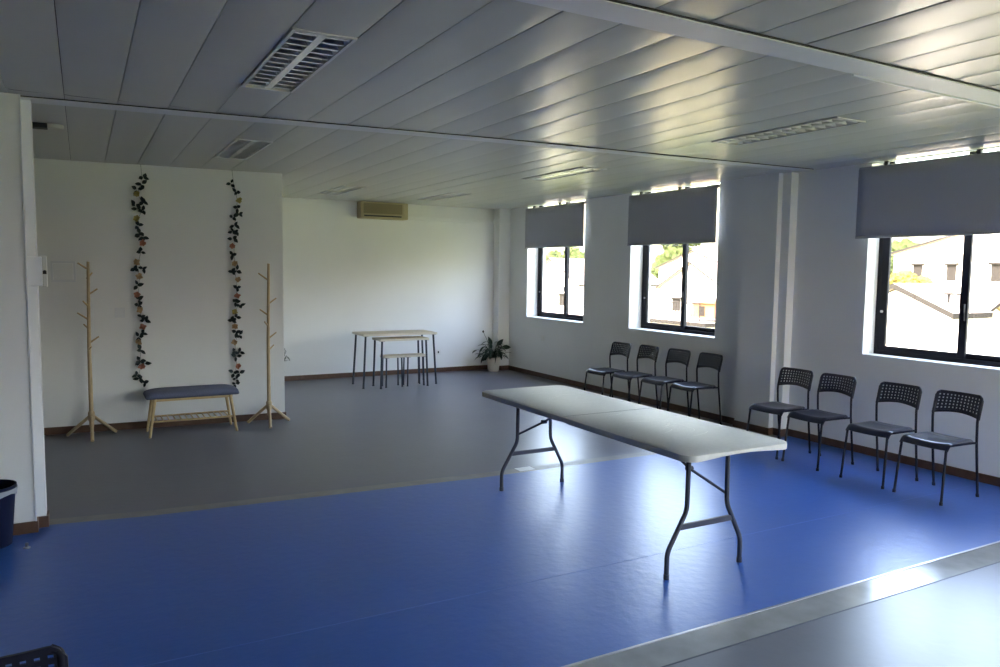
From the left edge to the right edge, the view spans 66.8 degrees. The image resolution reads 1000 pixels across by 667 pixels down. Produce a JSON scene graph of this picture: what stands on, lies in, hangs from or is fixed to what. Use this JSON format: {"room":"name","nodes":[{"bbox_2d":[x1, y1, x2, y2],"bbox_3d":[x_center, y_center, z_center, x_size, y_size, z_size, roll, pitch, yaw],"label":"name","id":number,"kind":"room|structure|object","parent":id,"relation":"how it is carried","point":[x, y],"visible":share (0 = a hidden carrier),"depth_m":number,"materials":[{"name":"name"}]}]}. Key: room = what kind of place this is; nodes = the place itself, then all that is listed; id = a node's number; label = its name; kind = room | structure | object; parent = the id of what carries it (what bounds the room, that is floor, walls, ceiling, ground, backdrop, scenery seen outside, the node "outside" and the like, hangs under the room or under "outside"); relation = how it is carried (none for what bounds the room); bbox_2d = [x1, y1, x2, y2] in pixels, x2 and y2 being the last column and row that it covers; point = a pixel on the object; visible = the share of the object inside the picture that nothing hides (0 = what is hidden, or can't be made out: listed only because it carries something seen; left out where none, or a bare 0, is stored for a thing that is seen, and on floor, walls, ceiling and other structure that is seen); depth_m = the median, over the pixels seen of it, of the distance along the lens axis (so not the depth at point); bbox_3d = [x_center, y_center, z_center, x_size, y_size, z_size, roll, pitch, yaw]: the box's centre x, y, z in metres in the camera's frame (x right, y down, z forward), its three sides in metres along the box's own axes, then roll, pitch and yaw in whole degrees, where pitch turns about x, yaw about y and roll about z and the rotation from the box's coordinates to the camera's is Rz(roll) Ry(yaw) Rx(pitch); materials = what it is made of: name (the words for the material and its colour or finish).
{"room":"community hall","nodes":[
{"label":"community hall","id":0,"kind":"room"},
{"bbox_2d":[0,92,34,523],"bbox_3d":[-4.184,-0.057,3.988,2.904,2.660,0.200,-2,5,-29],"label":"wall","id":1,"kind":"structure","parent":0,"point":[16,450],"depth_m":4.57,"materials":[{"name":"paint"}]},
{"bbox_2d":[13,510,49,535],"bbox_3d":[-4.168,1.232,4.106,2.970,0.071,0.212,-2,5,-29],"label":"baseboard","id":2,"kind":"structure","parent":1,"relation":"attached to","point":[42,521],"depth_m":4.69,"materials":[{"name":"brown wood"}]},
{"bbox_2d":[18,94,46,520],"bbox_3d":[-2.887,-0.100,4.695,0.056,2.660,0.208,-2,5,-29],"label":"trim","id":3,"kind":"structure","parent":1,"relation":"attached to","point":[25,106],"depth_m":4.68,"materials":[{"name":"paint"}]},
{"bbox_2d":[27,256,47,286],"bbox_3d":[-2.840,-0.381,4.649,0.108,0.190,0.064,-2,5,-29],"label":"control box","id":4,"kind":"object","parent":1,"relation":"attached to","point":[36,266],"visible":0.93,"depth_m":4.64,"materials":[{"name":"plastic"}]},
{"bbox_2d":[20,96,812,171],"bbox_3d":[0.050,-1.500,5.941,6.509,0.012,0.200,-2,5,-25],"label":"trim","id":5,"kind":"structure","parent":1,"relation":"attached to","point":[33,100],"depth_m":5.42,"materials":[{"name":"metal"}]},
{"bbox_2d":[34,158,284,427],"bbox_3d":[-5.267,-0.424,8.236,5.112,2.660,2.797,-2,5,-29],"label":"wall partition","id":6,"kind":"structure","parent":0,"point":[84,213],"depth_m":7.71,"materials":[{"name":"paint"}]},
{"bbox_2d":[50,261,75,281],"bbox_3d":[-4.231,-0.600,7.348,0.210,0.200,0.012,-2,5,-25],"label":"access panel","id":7,"kind":"object","parent":6,"relation":"attached to","point":[63,272],"visible":1,"depth_m":7.35,"materials":[{"name":"plastic"}]},
{"bbox_2d":[130,164,150,386],"bbox_3d":[-3.602,-0.564,7.593,0.210,2.232,0.059,-2,5,-29],"label":"garland","id":8,"kind":"object","parent":6,"relation":"hanging from","point":[137,294],"visible":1,"depth_m":7.58,"materials":[{"name":"green plant"}]},
{"bbox_2d":[134,259,139,264],"bbox_3d":[-3.621,-0.712,7.553,0.059,0.069,0.030,-2,5,-29],"label":"flower","id":9,"kind":"object","parent":8,"relation":"on","point":[136,262],"depth_m":7.56,"materials":[{"name":"yellow fabric"}]},
{"bbox_2d":[134,291,140,297],"bbox_3d":[-3.627,-0.390,7.579,0.067,0.063,0.030,-2,5,-29],"label":"flower","id":10,"kind":"object","parent":8,"relation":"on","point":[136,294],"depth_m":7.58,"materials":[{"name":"pink fabric"}]},
{"bbox_2d":[135,273,142,278],"bbox_3d":[-3.606,-0.573,7.574,0.072,0.071,0.031,-2,5,-29],"label":"flower","id":11,"kind":"object","parent":8,"relation":"on","point":[139,276],"depth_m":7.58,"materials":[{"name":"orange fabric"}]},
{"bbox_2d":[137,307,142,312],"bbox_3d":[-3.611,-0.237,7.602,0.060,0.071,0.030,-2,5,-29],"label":"flower","id":12,"kind":"object","parent":8,"relation":"on","point":[139,309],"depth_m":7.60,"materials":[{"name":"yellow fabric"}]},
{"bbox_2d":[138,363,145,368],"bbox_3d":[-3.616,0.332,7.650,0.075,0.062,0.030,-2,5,-29],"label":"flower","id":13,"kind":"object","parent":8,"relation":"on","point":[141,366],"depth_m":7.65,"materials":[{"name":"pink fabric"}]},
{"bbox_2d":[139,239,145,245],"bbox_3d":[-3.564,-0.906,7.567,0.064,0.071,0.030,-2,5,-29],"label":"flower","id":14,"kind":"object","parent":8,"relation":"on","point":[142,243],"depth_m":7.57,"materials":[{"name":"pink fabric"}]},
{"bbox_2d":[139,324,146,329],"bbox_3d":[-3.591,-0.068,7.627,0.071,0.066,0.031,-2,5,-29],"label":"flower","id":15,"kind":"object","parent":8,"relation":"on","point":[142,326],"depth_m":7.63,"materials":[{"name":"pink plant"}]},
{"bbox_2d":[44,412,285,434],"bbox_3d":[-5.271,0.866,8.335,5.124,0.071,2.797,-2,5,-29],"label":"baseboard","id":16,"kind":"structure","parent":6,"relation":"attached to","point":[142,424],"depth_m":7.76,"materials":[{"name":"brown wood"}]},
{"bbox_2d":[226,173,245,386],"bbox_3d":[-2.777,-0.551,7.979,0.191,2.303,0.063,-2,5,-29],"label":"garland","id":17,"kind":"object","parent":6,"relation":"hanging from","point":[233,271],"visible":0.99,"depth_m":7.98,"materials":[{"name":"green plant"}]},
{"bbox_2d":[284,365,507,380],"bbox_3d":[-1.783,0.624,11.743,4.305,0.071,0.194,-2,5,-29],"label":"baseboard","id":18,"kind":"structure","parent":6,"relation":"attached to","point":[477,367],"depth_m":11.82,"materials":[{"name":"brown wood"}]},
{"bbox_2d":[282,197,493,375],"bbox_3d":[-1.926,-0.818,11.760,4.455,3.060,0.200,-2,5,-29],"label":"wall","id":19,"kind":"structure","parent":0,"point":[344,274],"depth_m":11.71,"materials":[{"name":"paint"}]},
{"bbox_2d":[357,201,407,220],"bbox_3d":[-1.778,-1.859,11.510,0.750,0.250,0.213,-2,5,-29],"label":"air conditioner","id":20,"kind":"object","parent":19,"relation":"attached to","point":[365,209],"visible":1,"depth_m":11.40,"materials":[{"name":"beige plastic"}]},
{"bbox_2d":[364,203,401,214],"bbox_3d":[-1.757,-1.876,11.408,0.610,0.150,0.015,-2,5,-29],"label":"grille","id":21,"kind":"object","parent":20,"relation":"attached to","point":[369,208],"depth_m":11.40,"materials":[{"name":"brown plastic"}]},
{"bbox_2d":[364,215,401,217],"bbox_3d":[-1.760,-1.767,11.421,0.590,0.022,0.006,-2,5,-29],"label":"outlet","id":22,"kind":"object","parent":20,"relation":"attached to","point":[365,216],"depth_m":11.42,"materials":[{"name":"beige plastic"}]},
{"bbox_2d":[408,216,510,223],"bbox_3d":[-0.662,-1.814,12.125,1.790,0.055,0.221,-2,5,-29],"label":"cable trunking","id":23,"kind":"object","parent":19,"relation":"attached to","point":[409,217],"visible":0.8,"depth_m":12.20,"materials":[{"name":"paint"}]},
{"bbox_2d":[0,0,999,208],"bbox_3d":[-0.591,-1.537,4.208,9.500,0.340,14.157,-2,5,-29],"label":"ceiling","id":24,"kind":"structure","parent":0,"point":[505,69],"depth_m":4.24,"materials":[{"name":"metal"}]},
{"bbox_2d":[32,122,63,129],"bbox_3d":[-3.248,-1.482,5.430,0.215,0.034,0.120,-2,5,-29],"label":"smoke detector","id":25,"kind":"object","parent":24,"relation":"attached to","point":[35,125],"visible":0.77,"depth_m":5.40,"materials":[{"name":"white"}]},
{"bbox_2d":[215,138,272,159],"bbox_3d":[-2.221,-1.623,6.528,0.284,0.094,1.126,-2,5,-29],"label":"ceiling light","id":26,"kind":"object","parent":24,"relation":"attached to","point":[244,149],"visible":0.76,"depth_m":6.50,"materials":[{"name":"white plastic"}]},
{"bbox_2d":[241,26,357,92],"bbox_3d":[-1.034,-1.379,3.776,0.284,0.094,1.181,-2,5,-29],"label":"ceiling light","id":27,"kind":"object","parent":24,"relation":"attached to","point":[300,54],"visible":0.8,"depth_m":3.70,"materials":[{"name":"white plastic"}]},
{"bbox_2d":[318,185,366,194],"bbox_3d":[-2.054,-1.895,9.820,0.284,0.094,1.176,-2,5,-29],"label":"ceiling light","id":28,"kind":"object","parent":24,"relation":"attached to","point":[343,189],"visible":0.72,"depth_m":9.83,"materials":[{"name":"white plastic"}]},
{"bbox_2d":[417,192,469,200],"bbox_3d":[-0.786,-1.938,10.516,0.284,0.094,1.176,-2,5,-29],"label":"ceiling light","id":29,"kind":"object","parent":24,"relation":"attached to","point":[451,194],"visible":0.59,"depth_m":10.50,"materials":[{"name":"white plastic"}]},
{"bbox_2d":[20,0,999,168],"bbox_3d":[-0.488,-1.350,4.031,9.500,0.006,3.180,-2,5,-29],"label":"trim","id":30,"kind":"structure","parent":24,"relation":"attached to","point":[616,1],"depth_m":3.94,"materials":[{"name":"white metal"}]},
{"bbox_2d":[522,166,606,180],"bbox_3d":[0.649,-1.704,7.915,0.284,0.094,1.176,-2,5,-29],"label":"ceiling light","id":31,"kind":"object","parent":24,"relation":"attached to","point":[579,170],"visible":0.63,"depth_m":7.88,"materials":[{"name":"white plastic"}]},
{"bbox_2d":[712,116,865,145],"bbox_3d":[2.024,-1.480,5.422,0.284,0.094,1.116,-2,5,-29],"label":"ceiling light","id":32,"kind":"object","parent":24,"relation":"attached to","point":[832,122],"visible":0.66,"depth_m":5.39,"materials":[{"name":"white plastic"}]},
{"bbox_2d":[0,369,999,666],"bbox_3d":[-1.958,1.095,6.861,9.500,0.060,8.622,-2,5,-29],"label":"floor","id":33,"kind":"structure","parent":0,"point":[145,590],"depth_m":4.72,"materials":[{"name":"blue plastic"}]},
{"bbox_2d":[0,479,17,548],"bbox_3d":[-2.999,1.072,4.463,0.283,0.360,0.282,-2,5,-29],"label":"waste bin","id":34,"kind":"object","parent":33,"relation":"on","point":[8,488],"visible":1,"depth_m":4.44,"materials":[{"name":"blue plastic"}]},
{"bbox_2d":[23,542,30,548],"bbox_3d":[-2.771,1.241,4.442,0.038,0.032,0.038,-2,5,-29],"label":"door stop","id":35,"kind":"object","parent":33,"relation":"on","point":[26,543],"visible":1,"depth_m":4.43,"materials":[{"name":"silver metal"}]},
{"bbox_2d":[0,644,68,666],"bbox_3d":[-1.289,1.099,1.943,0.392,0.770,0.496,-2,5,-25],"label":"chair","id":36,"kind":"object","parent":33,"relation":"on","point":[60,658],"visible":1,"depth_m":1.77,"materials":[{"name":"black plastic"}]},
{"bbox_2d":[66,262,116,441],"bbox_3d":[-3.916,0.164,7.232,0.447,1.694,0.391,-2,5,-29],"label":"coat rack","id":37,"kind":"object","parent":33,"relation":"on","point":[91,417],"visible":1,"depth_m":7.28,"materials":[{"name":"brown wood"}]},
{"bbox_2d":[143,384,238,437],"bbox_3d":[-3.105,0.763,7.641,0.866,0.449,0.369,-2,5,-29],"label":"bench","id":38,"kind":"object","parent":33,"relation":"on","point":[154,395],"visible":1,"depth_m":7.55,"materials":[{"name":"blue fabric"}]},
{"bbox_2d":[143,384,238,399],"bbox_3d":[-3.102,0.576,7.625,0.866,0.074,0.367,-2,5,-29],"label":"cushion","id":39,"kind":"object","parent":38,"relation":"on","point":[214,390],"depth_m":7.51,"materials":[{"name":"grey fabric"}]},
{"bbox_2d":[150,410,232,422],"bbox_3d":[-3.106,0.835,7.647,0.750,0.020,0.324,-2,5,-29],"label":"shelf","id":40,"kind":"object","parent":38,"relation":"attached to","point":[229,413],"depth_m":7.63,"materials":[{"name":"brown wood"}]},
{"bbox_2d":[247,264,289,428],"bbox_3d":[-2.400,0.120,7.947,0.442,1.698,0.420,-2,5,-29],"label":"coat rack","id":41,"kind":"object","parent":33,"relation":"on","point":[268,406],"visible":1,"depth_m":7.97,"materials":[{"name":"brown wood"}]},
{"bbox_2d":[380,354,404,387],"bbox_3d":[-1.521,0.526,10.704,0.295,0.446,0.220,-2,5,-29],"label":"stool","id":42,"kind":"object","parent":33,"relation":"on","point":[385,356],"visible":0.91,"depth_m":10.68,"materials":[{"name":"brown wood"}]},
{"bbox_2d":[352,330,436,388],"bbox_3d":[-1.515,0.353,10.921,1.129,0.754,0.510,-2,5,-29],"label":"desk","id":43,"kind":"object","parent":33,"relation":"on","point":[365,334],"visible":0.91,"depth_m":10.84,"materials":[{"name":"brown wood"}]},
{"bbox_2d":[372,336,428,388],"bbox_3d":[-1.410,0.401,10.754,0.733,0.690,0.360,-2,5,-29],"label":"side table","id":44,"kind":"object","parent":33,"relation":"on","point":[397,338],"visible":1,"depth_m":10.71,"materials":[{"name":"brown wood"}]},
{"bbox_2d":[401,353,425,385],"bbox_3d":[-1.236,0.516,10.861,0.305,0.446,0.220,-2,5,-29],"label":"stool","id":45,"kind":"object","parent":33,"relation":"on","point":[407,355],"visible":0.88,"depth_m":10.83,"materials":[{"name":"brown wood"}]},
{"bbox_2d":[49,435,784,524],"bbox_3d":[-1.286,1.205,5.641,9.509,0.060,0.251,-2,5,-26],"label":"trim","id":46,"kind":"structure","parent":33,"relation":"on","point":[585,461],"depth_m":5.59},
{"bbox_2d":[514,466,534,470],"bbox_3d":[0.209,1.133,6.346,0.150,0.002,0.100,-2,5,-29],"label":"tape patch","id":47,"kind":"object","parent":46,"relation":"on","point":[529,467],"visible":1,"depth_m":6.35,"materials":[{"name":"white paint"}]},
{"bbox_2d":[472,330,510,371],"bbox_3d":[-0.093,0.288,12.347,0.658,0.682,0.531,-2,5,-29],"label":"potted plant","id":48,"kind":"object","parent":33,"relation":"on","point":[493,357],"visible":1,"depth_m":12.38,"materials":[{"name":"green plant"}]},
{"bbox_2d":[140,483,980,666],"bbox_3d":[-0.281,1.340,3.805,9.487,0.001,0.003,-2,5,-29],"label":"trim","id":49,"kind":"structure","parent":33,"relation":"on","point":[980,483],"depth_m":3.91,"materials":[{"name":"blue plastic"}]},
{"bbox_2d":[584,342,630,401],"bbox_3d":[1.340,0.505,9.445,0.496,0.770,0.392,-2,6,-30],"label":"chair","id":50,"kind":"object","parent":33,"relation":"on","point":[603,371],"visible":0.88,"depth_m":9.48,"materials":[{"name":"black plastic"}]},
{"bbox_2d":[609,344,658,408],"bbox_3d":[1.614,0.536,9.113,0.496,0.770,0.392,-2,5,-28],"label":"chair","id":51,"kind":"object","parent":33,"relation":"on","point":[628,375],"visible":0.96,"depth_m":9.12,"materials":[{"name":"black plastic"}]},
{"bbox_2d":[482,385,786,579],"bbox_3d":[0.711,0.881,4.962,0.752,0.746,2.276,-2,5,-29],"label":"folding table","id":52,"kind":"object","parent":33,"relation":"on","point":[688,440],"visible":1,"depth_m":4.49,"materials":[{"name":"plastic"}]},
{"bbox_2d":[638,348,690,415],"bbox_3d":[1.888,0.574,8.700,0.496,0.770,0.392,-2,5,-30],"label":"chair","id":53,"kind":"object","parent":33,"relation":"on","point":[657,380],"visible":0.98,"depth_m":8.72,"materials":[{"name":"black plastic"}]},
{"bbox_2d":[667,352,722,424],"bbox_3d":[2.132,0.611,8.288,0.496,0.770,0.392,-2,5,-27],"label":"chair","id":54,"kind":"object","parent":33,"relation":"on","point":[690,386],"visible":0.99,"depth_m":8.30,"materials":[{"name":"black plastic"}]},
{"bbox_2d":[746,367,812,459],"bbox_3d":[2.590,0.721,7.027,0.496,0.770,0.392,-2,5,-30],"label":"chair","id":55,"kind":"object","parent":33,"relation":"on","point":[778,408],"visible":0.95,"depth_m":7.03,"materials":[{"name":"black plastic"}]},
{"bbox_2d":[562,541,999,666],"bbox_3d":[0.163,1.442,3.015,9.500,0.060,0.190,-2,5,-29],"label":"trim","id":56,"kind":"structure","parent":33,"relation":"on","point":[677,648],"depth_m":3.69,"materials":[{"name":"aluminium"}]},
{"bbox_2d":[781,373,856,470],"bbox_3d":[2.804,0.756,6.640,0.496,0.770,0.392,-2,5,-28],"label":"chair","id":57,"kind":"object","parent":33,"relation":"on","point":[817,416],"visible":1,"depth_m":6.64,"materials":[{"name":"black plastic"}]},
{"bbox_2d":[839,381,921,488],"bbox_3d":[3.086,0.802,6.128,0.496,0.770,0.392,-2,5,-30],"label":"chair","id":58,"kind":"object","parent":33,"relation":"on","point":[876,428],"visible":1,"depth_m":6.14,"materials":[{"name":"black plastic"}]},
{"bbox_2d":[892,390,983,505],"bbox_3d":[3.312,0.839,5.718,0.496,0.770,0.392,-2,5,-28],"label":"chair","id":59,"kind":"object","parent":33,"relation":"on","point":[933,440],"visible":1,"depth_m":5.72,"materials":[{"name":"black plastic"}]},
{"bbox_2d":[493,146,999,476],"bbox_3d":[3.540,-0.322,6.596,0.548,3.060,14.557,-2,5,-29],"label":"wall","id":60,"kind":"structure","parent":0,"point":[792,266],"depth_m":7.76,"materials":[{"name":"paint"}]},
{"bbox_2d":[526,204,585,322],"bbox_3d":[0.962,-1.150,11.464,0.338,1.881,1.572,-2,5,-29],"label":"trim","id":61,"kind":"structure","parent":60,"relation":"attached to","point":[532,253],"depth_m":12.15,"materials":[{"name":"paint"}]},
{"bbox_2d":[525,201,586,248],"bbox_3d":[0.801,-1.609,11.294,0.046,0.654,1.600,-2,5,-29],"label":"roller blind","id":62,"kind":"object","parent":60,"relation":"attached to","point":[561,225],"visible":1,"depth_m":11.22,"materials":[{"name":"fabric"}]},
{"bbox_2d":[537,202,582,320],"bbox_3d":[1.005,-1.151,11.487,0.100,1.873,1.564,-2,5,-29],"label":"window","id":63,"kind":"structure","parent":60,"relation":"in","point":[540,313],"depth_m":11.60,"materials":[{"name":"black metal"}]},
{"bbox_2d":[627,184,719,245],"bbox_3d":[2.034,-1.401,9.059,0.046,0.668,1.553,-2,5,-29],"label":"roller blind","id":64,"kind":"object","parent":60,"relation":"attached to","point":[688,215],"visible":1,"depth_m":8.97,"materials":[{"name":"fabric"}]},
{"bbox_2d":[629,191,719,337],"bbox_3d":[2.205,-0.947,9.210,0.338,1.881,1.540,-2,5,-29],"label":"trim","id":65,"kind":"structure","parent":60,"relation":"attached to","point":[636,257],"depth_m":9.87,"materials":[{"name":"paint"}]},
{"bbox_2d":[641,186,714,335],"bbox_3d":[2.248,-0.948,9.233,0.100,1.873,1.532,-2,5,-29],"label":"window","id":66,"kind":"structure","parent":60,"relation":"in","point":[682,327],"depth_m":9.35,"materials":[{"name":"black metal"}]},
{"bbox_2d":[508,365,999,486],"bbox_3d":[3.505,1.116,6.602,0.175,0.071,13.975,-2,5,-29],"label":"baseboard","id":67,"kind":"structure","parent":60,"relation":"attached to","point":[971,475],"depth_m":7.73,"materials":[{"name":"brown wood"}]},
{"bbox_2d":[515,0,999,107],"bbox_3d":[0.192,-1.232,2.798,9.504,0.020,0.184,-2,5,-30],"label":"ceiling beam","id":68,"kind":"structure","parent":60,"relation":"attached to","point":[607,10],"depth_m":3.34,"materials":[{"name":"metal"}]},
{"bbox_2d":[862,163,999,369],"bbox_3d":[3.854,-0.685,6.306,0.255,1.881,1.586,-2,5,-29],"label":"trim","id":69,"kind":"structure","parent":60,"relation":"attached to","point":[873,243],"depth_m":6.99,"materials":[{"name":"paint"}]},
{"bbox_2d":[873,151,999,366],"bbox_3d":[3.898,-0.686,6.331,0.100,1.873,1.578,-2,5,-29],"label":"window","id":70,"kind":"structure","parent":60,"relation":"in","point":[885,244],"depth_m":6.61,"materials":[{"name":"black metal"}]},
{"bbox_2d":[855,149,999,238],"bbox_3d":[3.713,-1.138,6.187,0.046,0.674,1.765,-2,5,-29],"label":"roller blind","id":71,"kind":"object","parent":70,"relation":"attached to","point":[953,195],"visible":1,"depth_m":6.34,"materials":[{"name":"fabric"}]},
{"bbox_2d":[666,563,999,666],"bbox_3d":[1.496,1.659,0.599,9.500,0.060,5.345,-2,5,-29],"label":"floor","id":72,"kind":"structure","parent":0,"point":[953,621],"depth_m":3.49,"materials":[{"name":"grey plastic"}]},
{"label":"outside","id":73,"kind":"structure","parent":0,"visible":0},
{"bbox_3d":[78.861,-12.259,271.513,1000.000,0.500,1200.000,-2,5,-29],"label":"ground","id":74,"kind":"structure","parent":73,"visible":0},
{"bbox_2d":[545,305,582,314],"bbox_3d":[5.526,1.166,59.682,7.700,6.450,7.700,-2,5,-29],"label":"house","id":75,"kind":"structure","parent":74,"relation":"on","point":[554,309],"depth_m":59.42,"materials":[{"name":"tile"}]},
{"bbox_2d":[545,247,583,260],"bbox_3d":[9.879,-5.840,104.545,6.817,12.815,6.690,-2,5,-29],"label":"tree","id":76,"kind":"object","parent":74,"relation":"on","point":[575,252],"visible":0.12,"depth_m":103.71,"materials":[{"name":"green plant"}]},
{"bbox_2d":[545,258,660,313],"bbox_3d":[9.611,-2.543,80.089,10.700,10.650,10.700,-2,5,-29],"label":"house","id":77,"kind":"structure","parent":74,"relation":"on","point":[554,267],"depth_m":76.71,"materials":[{"name":"tile"}]},
{"bbox_2d":[651,243,700,279],"bbox_3d":[29.713,-10.306,131.860,16.490,17.650,12.742,-2,5,-29],"label":"tree","id":78,"kind":"object","parent":74,"relation":"on","point":[671,251],"visible":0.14,"depth_m":131.79,"materials":[{"name":"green plant"}]},
{"bbox_2d":[649,299,715,328],"bbox_3d":[13.919,1.382,51.655,8.420,7.580,8.600,-2,5,-29],"label":"house","id":79,"kind":"structure","parent":74,"relation":"on","point":[702,314],"depth_m":47.90,"materials":[{"name":"tile"}]},
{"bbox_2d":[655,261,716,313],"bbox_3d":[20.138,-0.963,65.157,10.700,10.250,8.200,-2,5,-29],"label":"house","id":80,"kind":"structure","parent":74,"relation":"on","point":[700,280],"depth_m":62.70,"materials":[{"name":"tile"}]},
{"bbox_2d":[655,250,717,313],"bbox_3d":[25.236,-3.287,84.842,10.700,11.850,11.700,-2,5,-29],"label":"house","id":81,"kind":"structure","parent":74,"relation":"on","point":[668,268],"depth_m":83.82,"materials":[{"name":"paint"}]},
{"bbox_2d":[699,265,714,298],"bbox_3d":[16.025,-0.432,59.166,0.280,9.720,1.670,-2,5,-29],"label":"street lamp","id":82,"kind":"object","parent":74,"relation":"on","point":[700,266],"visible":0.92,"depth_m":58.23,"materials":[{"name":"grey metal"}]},
{"bbox_2d":[546,183,943,266],"bbox_3d":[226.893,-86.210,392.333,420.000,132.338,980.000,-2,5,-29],"label":"hills","id":83,"kind":"structure","parent":74,"relation":"on","point":[656,250],"depth_m":505.50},
{"bbox_2d":[890,238,919,274],"bbox_3d":[31.722,-1.853,63.428,7.551,12.227,5.428,-2,5,-26],"label":"tree","id":84,"kind":"object","parent":74,"relation":"on","point":[905,242],"visible":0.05,"depth_m":61.64,"materials":[{"name":"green plant"}]},
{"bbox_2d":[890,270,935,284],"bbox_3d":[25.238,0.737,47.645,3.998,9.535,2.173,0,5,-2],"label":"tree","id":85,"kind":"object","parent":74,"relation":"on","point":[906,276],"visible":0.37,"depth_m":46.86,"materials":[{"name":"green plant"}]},
{"bbox_2d":[886,283,992,354],"bbox_3d":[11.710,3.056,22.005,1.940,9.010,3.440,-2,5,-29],"label":"house","id":86,"kind":"structure","parent":74,"relation":"on","point":[925,316],"depth_m":20.68,"materials":[{"name":"paint"}]},
{"bbox_2d":[891,234,999,300],"bbox_3d":[38.902,-1.080,45.504,12.700,14.250,25.700,-2,5,-29],"label":"house","id":87,"kind":"structure","parent":74,"relation":"on","point":[939,259],"depth_m":49.47,"materials":[{"name":"pale plaster"},{"name":"roof tile"},{"name":"glass"}]},
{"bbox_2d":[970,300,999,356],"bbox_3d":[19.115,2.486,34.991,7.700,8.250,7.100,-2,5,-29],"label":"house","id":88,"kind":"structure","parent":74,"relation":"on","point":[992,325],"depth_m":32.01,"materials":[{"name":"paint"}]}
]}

